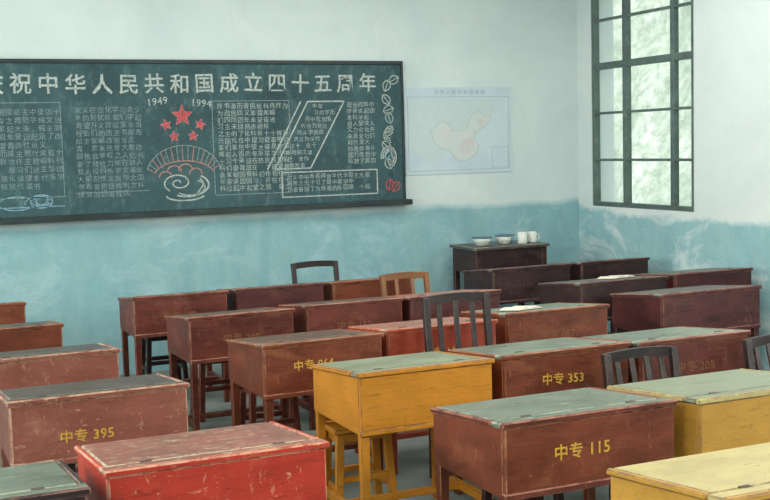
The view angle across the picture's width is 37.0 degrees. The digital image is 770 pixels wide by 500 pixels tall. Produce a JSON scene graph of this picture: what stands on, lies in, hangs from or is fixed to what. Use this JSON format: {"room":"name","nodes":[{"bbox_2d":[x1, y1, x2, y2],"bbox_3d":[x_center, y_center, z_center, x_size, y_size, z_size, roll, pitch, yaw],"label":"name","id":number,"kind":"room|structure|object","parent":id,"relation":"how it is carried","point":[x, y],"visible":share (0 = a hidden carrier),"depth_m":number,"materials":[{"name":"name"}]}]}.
{"room":"classroom","nodes":[
{"label":"classroom","id":0,"kind":"room"},
{"bbox_2d":[0,0,579,374],"bbox_3d":[-1.547,-0.798,9.148,7.610,3.450,0.240,-4,6,-24],"label":"wall","id":1,"kind":"structure","parent":0,"point":[73,274],"depth_m":9.44,"materials":[{"name":"white paint"}]},
{"bbox_2d":[0,59,412,224],"bbox_3d":[-1.460,-0.879,8.988,3.630,1.205,0.108,-4,6,-24],"label":"blackboard","id":2,"kind":"object","parent":1,"relation":"attached to","point":[81,139],"visible":1,"depth_m":8.99,"materials":[{"name":"paint"}]},
{"bbox_2d":[404,87,511,174],"bbox_3d":[0.644,-1.036,9.967,1.040,0.740,0.008,-4,6,-24],"label":"map","id":3,"kind":"object","parent":1,"relation":"attached to","point":[449,130],"visible":1,"depth_m":9.96,"materials":[{"name":"paper"}]},
{"bbox_2d":[0,364,764,499],"bbox_3d":[0.600,1.362,4.599,7.610,0.150,10.580,-4,6,-24],"label":"floor","id":4,"kind":"structure","parent":0,"point":[413,453],"depth_m":6.36,"materials":[{"name":"concrete"}]},
{"bbox_2d":[0,302,26,324],"bbox_3d":[-2.710,0.721,7.575,0.655,0.770,0.500,-4,6,-24],"label":"school desk","id":5,"kind":"object","parent":4,"relation":"on","point":[10,312],"visible":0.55,"depth_m":7.42,"materials":[{"name":"brown paint"}]},
{"bbox_2d":[0,320,63,351],"bbox_3d":[-2.201,0.794,6.605,0.655,0.770,0.550,-4,6,-24],"label":"school desk","id":6,"kind":"object","parent":4,"relation":"on","point":[41,334],"visible":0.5,"depth_m":6.40,"materials":[{"name":"brown paint"}]},
{"bbox_2d":[0,460,90,499],"bbox_3d":[-1.246,1.056,3.413,0.680,0.770,0.560,-4,6,-24],"label":"school desk","id":7,"kind":"object","parent":4,"relation":"on","point":[51,480],"visible":1,"depth_m":3.37,"materials":[{"name":"paint"}]},
{"bbox_2d":[0,343,120,472],"bbox_3d":[-1.682,0.859,5.733,0.655,0.770,0.550,-4,6,-24],"label":"school desk","id":8,"kind":"object","parent":4,"relation":"on","point":[86,362],"visible":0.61,"depth_m":5.49,"materials":[{"name":"paint"}]},
{"bbox_2d":[66,463,74,471],"bbox_3d":[-1.335,1.060,5.305,0.314,0.432,0.264,-4,6,-24],"label":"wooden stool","id":9,"kind":"object","parent":4,"relation":"on","point":[71,466],"visible":0.02,"depth_m":5.15,"materials":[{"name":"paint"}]},
{"bbox_2d":[0,373,189,467],"bbox_3d":[-1.228,0.927,4.843,0.720,0.770,0.550,-4,6,-24],"label":"school desk","id":10,"kind":"object","parent":4,"relation":"on","point":[44,423],"visible":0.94,"depth_m":4.58,"materials":[{"name":"paint"}]},
{"bbox_2d":[141,336,189,387],"bbox_3d":[-1.619,0.789,8.395,0.314,0.432,0.264,-4,6,-24],"label":"wooden stool","id":11,"kind":"object","parent":4,"relation":"on","point":[146,343],"visible":0.37,"depth_m":8.34,"materials":[{"name":"paint"}]},
{"bbox_2d":[117,290,229,402],"bbox_3d":[-1.446,0.657,7.902,0.655,0.770,0.500,-4,6,-24],"label":"school desk","id":12,"kind":"object","parent":4,"relation":"on","point":[140,316],"visible":0.57,"depth_m":7.65,"materials":[{"name":"paint"}]},
{"bbox_2d":[74,421,329,499],"bbox_3d":[-0.613,1.000,3.855,0.720,0.770,0.580,-4,6,-24],"label":"school desk","id":13,"kind":"object","parent":4,"relation":"on","point":[272,460],"visible":0.99,"depth_m":3.63,"materials":[{"name":"red paint"}]},
{"bbox_2d":[190,361,246,421],"bbox_3d":[-1.085,0.861,7.442,0.314,0.432,0.264,-4,6,-24],"label":"wooden stool","id":14,"kind":"object","parent":4,"relation":"on","point":[203,383],"visible":0.22,"depth_m":7.30,"materials":[{"name":"paint"}]},
{"bbox_2d":[164,307,294,430],"bbox_3d":[-0.928,0.730,6.942,0.655,0.770,0.520,-4,6,-25],"label":"school desk","id":15,"kind":"object","parent":4,"relation":"on","point":[199,338],"visible":0.77,"depth_m":6.67,"materials":[{"name":"paint"}]},
{"bbox_2d":[240,389,300,430],"bbox_3d":[-0.655,0.936,6.476,0.314,0.432,0.264,-4,6,-24],"label":"wooden stool","id":16,"kind":"object","parent":4,"relation":"on","point":[293,422],"visible":0.27,"depth_m":6.42,"materials":[{"name":"paint"}]},
{"bbox_2d":[217,282,324,376],"bbox_3d":[-0.810,0.612,8.215,0.655,0.770,0.500,-4,6,-24],"label":"school desk","id":17,"kind":"object","parent":4,"relation":"on","point":[272,295],"visible":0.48,"depth_m":7.96,"materials":[{"name":"red paint"}]},
{"bbox_2d":[226,328,383,470],"bbox_3d":[-0.414,0.803,5.980,0.655,0.770,0.580,-4,6,-25],"label":"school desk","id":18,"kind":"object","parent":4,"relation":"on","point":[273,367],"visible":0.62,"depth_m":5.71,"materials":[{"name":"brown paint"}]},
{"bbox_2d":[290,260,339,283],"bbox_3d":[-0.476,0.515,8.792,0.396,0.843,0.344,-4,6,-24],"label":"wooden chair","id":19,"kind":"object","parent":4,"relation":"on","point":[294,266],"visible":0.2,"depth_m":8.89,"materials":[{"name":"paint"}]},
{"bbox_2d":[278,297,403,430],"bbox_3d":[-0.274,0.679,7.307,0.655,0.770,0.520,-4,6,-24],"label":"school desk","id":20,"kind":"object","parent":4,"relation":"on","point":[333,314],"visible":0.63,"depth_m":7.04,"materials":[{"name":"paint"}]},
{"bbox_2d":[324,420,397,499],"bbox_3d":[-0.124,1.018,5.358,0.314,0.442,0.224,-4,6,-24],"label":"wooden stool","id":21,"kind":"object","parent":4,"relation":"on","point":[339,434],"visible":0.65,"depth_m":5.31,"materials":[{"name":"yellow paint"}]},
{"bbox_2d":[314,278,415,300],"bbox_3d":[-0.162,0.571,8.478,0.655,0.770,0.500,-4,6,-24],"label":"school desk","id":22,"kind":"object","parent":4,"relation":"on","point":[368,287],"visible":0.27,"depth_m":8.20,"materials":[{"name":"brown paint"}]},
{"bbox_2d":[310,351,494,499],"bbox_3d":[0.078,0.858,5.216,0.655,0.770,0.580,-4,6,-24],"label":"school desk","id":23,"kind":"object","parent":4,"relation":"on","point":[368,397],"visible":0.84,"depth_m":4.96,"materials":[{"name":"yellow paint"}]},
{"bbox_2d":[379,272,429,295],"bbox_3d":[0.212,0.580,7.984,0.386,0.823,0.384,-4,6,-24],"label":"wooden chair","id":24,"kind":"object","parent":4,"relation":"on","point":[401,275],"visible":0.17,"depth_m":8.10,"materials":[{"name":"paint"}]},
{"bbox_2d":[347,317,497,474],"bbox_3d":[0.207,0.755,6.325,0.655,0.770,0.550,-4,6,-24],"label":"school desk","id":25,"kind":"object","parent":4,"relation":"on","point":[403,337],"visible":0.38,"depth_m":6.06,"materials":[{"name":"orange paint"}]},
{"bbox_2d":[379,289,500,320],"bbox_3d":[0.361,0.638,7.575,0.655,0.770,0.520,-4,6,-24],"label":"school desk","id":26,"kind":"object","parent":4,"relation":"on","point":[411,305],"visible":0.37,"depth_m":7.30,"materials":[{"name":"red paint"}]},
{"bbox_2d":[421,292,492,491],"bbox_3d":[0.441,0.704,5.867,0.401,0.943,0.364,-4,6,-24],"label":"wooden chair","id":27,"kind":"object","parent":4,"relation":"on","point":[454,297],"visible":0.24,"depth_m":5.96,"materials":[{"name":"paint"}]},
{"bbox_2d":[449,240,549,305],"bbox_3d":[0.983,0.376,9.807,0.720,0.860,0.460,-4,6,-24],"label":"side table","id":28,"kind":"object","parent":4,"relation":"on","point":[467,256],"visible":0.56,"depth_m":9.62,"materials":[{"name":"paint"}]},
{"bbox_2d":[472,236,491,245],"bbox_3d":[0.812,-0.072,9.630,0.175,0.068,0.175,-4,6,-24],"label":"enamel bowl","id":29,"kind":"object","parent":28,"relation":"on","point":[479,241],"visible":1,"depth_m":9.58,"materials":[{"name":"white metal"}]},
{"bbox_2d":[495,235,512,243],"bbox_3d":[1.004,-0.087,9.715,0.154,0.073,0.154,-4,6,-24],"label":"enamel bowl","id":30,"kind":"object","parent":28,"relation":"on","point":[501,239],"visible":1,"depth_m":9.66,"materials":[{"name":"white metal"}]},
{"bbox_2d":[517,232,529,243],"bbox_3d":[1.174,-0.104,9.727,0.110,0.095,0.084,-1,5,7],"label":"enamel mug","id":31,"kind":"object","parent":28,"relation":"on","point":[521,236],"visible":1,"depth_m":9.69,"materials":[{"name":"white metal"}]},
{"bbox_2d":[527,231,539,242],"bbox_3d":[1.270,-0.113,9.820,0.115,0.090,0.080,-4,6,-24],"label":"enamel mug","id":32,"kind":"object","parent":28,"relation":"on","point":[533,234],"visible":1,"depth_m":9.78,"materials":[{"name":"white metal"}]},
{"bbox_2d":[462,263,571,304],"bbox_3d":[1.038,0.489,9.028,0.700,0.770,0.500,-4,6,-24],"label":"school desk","id":33,"kind":"object","parent":4,"relation":"on","point":[519,284],"visible":0.52,"depth_m":8.77,"materials":[{"name":"paint"}]},
{"bbox_2d":[481,489,563,499],"bbox_3d":[0.576,1.053,4.817,0.314,0.432,0.224,-4,6,-24],"label":"wooden stool","id":34,"kind":"object","parent":4,"relation":"on","point":[486,495],"visible":0.04,"depth_m":4.82,"materials":[{"name":"paint"}]},
{"bbox_2d":[461,302,609,344],"bbox_3d":[0.884,0.695,6.786,0.690,0.770,0.550,-4,6,-24],"label":"school desk","id":35,"kind":"object","parent":4,"relation":"on","point":[555,320],"visible":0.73,"depth_m":6.51,"materials":[{"name":"brown paint"}]},
{"bbox_2d":[498,306,543,310],"bbox_3d":[0.781,0.335,6.630,0.230,0.038,0.163,-6,7,-44],"label":"open book","id":36,"kind":"object","parent":35,"relation":"on","point":[514,308],"visible":1,"depth_m":6.58,"materials":[{"name":"white paper"}]},
{"bbox_2d":[447,337,630,494],"bbox_3d":[0.737,0.813,5.523,0.690,0.770,0.550,-4,6,-24],"label":"school desk","id":37,"kind":"object","parent":4,"relation":"on","point":[567,363],"visible":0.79,"depth_m":5.25,"materials":[{"name":"brown paint"}]},
{"bbox_2d":[430,387,677,499],"bbox_3d":[0.625,0.926,4.302,0.730,0.770,0.560,-4,6,-24],"label":"school desk","id":38,"kind":"object","parent":4,"relation":"on","point":[542,444],"visible":0.98,"depth_m":4.06,"materials":[{"name":"brown paint"}]},
{"bbox_2d":[555,257,649,333],"bbox_3d":[1.735,0.442,9.346,0.655,0.770,0.500,-4,6,-24],"label":"school desk","id":39,"kind":"object","parent":4,"relation":"on","point":[594,269],"visible":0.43,"depth_m":9.08,"materials":[{"name":"paint"}]},
{"bbox_2d":[538,276,667,320],"bbox_3d":[1.529,0.562,8.073,0.720,0.770,0.550,-4,6,-24],"label":"school desk","id":40,"kind":"object","parent":4,"relation":"on","point":[585,290],"visible":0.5,"depth_m":7.81,"materials":[{"name":"paint"}]},
{"bbox_2d":[594,275,637,279],"bbox_3d":[1.616,0.189,8.044,0.257,0.040,0.182,-6,7,-41],"label":"open book","id":41,"kind":"object","parent":40,"relation":"on","point":[610,276],"visible":1,"depth_m":8.00,"materials":[{"name":"white paper"}]},
{"bbox_2d":[601,346,680,499],"bbox_3d":[1.230,0.840,5.066,0.416,0.773,0.404,-4,6,-24],"label":"wooden chair","id":42,"kind":"object","parent":4,"relation":"on","point":[615,357],"visible":0.26,"depth_m":5.19,"materials":[{"name":"paint"}]},
{"bbox_2d":[577,326,750,382],"bbox_3d":[1.390,0.774,5.767,0.655,0.770,0.550,-4,6,-24],"label":"school desk","id":43,"kind":"object","parent":4,"relation":"on","point":[701,350],"visible":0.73,"depth_m":5.53,"materials":[{"name":"paint"}]},
{"bbox_2d":[610,285,761,369],"bbox_3d":[1.938,0.610,7.425,0.780,0.770,0.550,-4,6,-24],"label":"school desk","id":44,"kind":"object","parent":4,"relation":"on","point":[707,306],"visible":0.68,"depth_m":7.20,"materials":[{"name":"red paint"}]},
{"bbox_2d":[606,442,769,499],"bbox_3d":[1.101,0.993,3.416,0.680,0.770,0.550,-4,6,-24],"label":"school desk","id":45,"kind":"object","parent":4,"relation":"on","point":[740,473],"visible":1,"depth_m":3.35,"materials":[{"name":"yellow paint"}]},
{"bbox_2d":[607,368,769,457],"bbox_3d":[1.345,0.881,4.586,0.700,0.770,0.580,-4,6,-24],"label":"school desk","id":46,"kind":"object","parent":4,"relation":"on","point":[729,409],"visible":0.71,"depth_m":4.26,"materials":[{"name":"yellow paint"}]},
{"bbox_2d":[629,267,752,337],"bbox_3d":[2.240,0.510,8.441,0.700,0.770,0.550,-4,6,-24],"label":"school desk","id":47,"kind":"object","parent":4,"relation":"on","point":[704,276],"visible":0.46,"depth_m":8.18,"materials":[{"name":"red paint"}]},
{"bbox_2d":[742,334,769,370],"bbox_3d":[1.951,0.797,5.384,0.396,0.763,0.404,-4,6,-24],"label":"wooden chair","id":48,"kind":"object","parent":4,"relation":"on","point":[753,343],"visible":0.35,"depth_m":5.46,"materials":[{"name":"paint"}]},
{"bbox_2d":[576,0,769,370],"bbox_3d":[3.918,-0.654,5.920,0.240,3.450,10.100,-4,6,-24],"label":"wall","id":49,"kind":"structure","parent":0,"point":[728,226],"depth_m":8.80,"materials":[{"name":"white paint"}]},
{"bbox_2d":[591,0,693,211],"bbox_3d":[2.155,-1.291,9.617,0.060,1.890,1.400,-4,6,-24],"label":"window","id":50,"kind":"structure","parent":49,"relation":"in","point":[675,55],"depth_m":9.73,"materials":[{"name":"paint"}]},
{"label":"outside","id":51,"kind":"structure","parent":0,"visible":0},
{"bbox_2d":[613,0,690,205],"bbox_3d":[5.206,-2.966,11.965,3.771,7.500,22.000,-4,6,-24],"label":"hillside","id":52,"kind":"structure","parent":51,"point":[650,32],"depth_m":14.78,"materials":[{"name":"green plant"}]}
]}

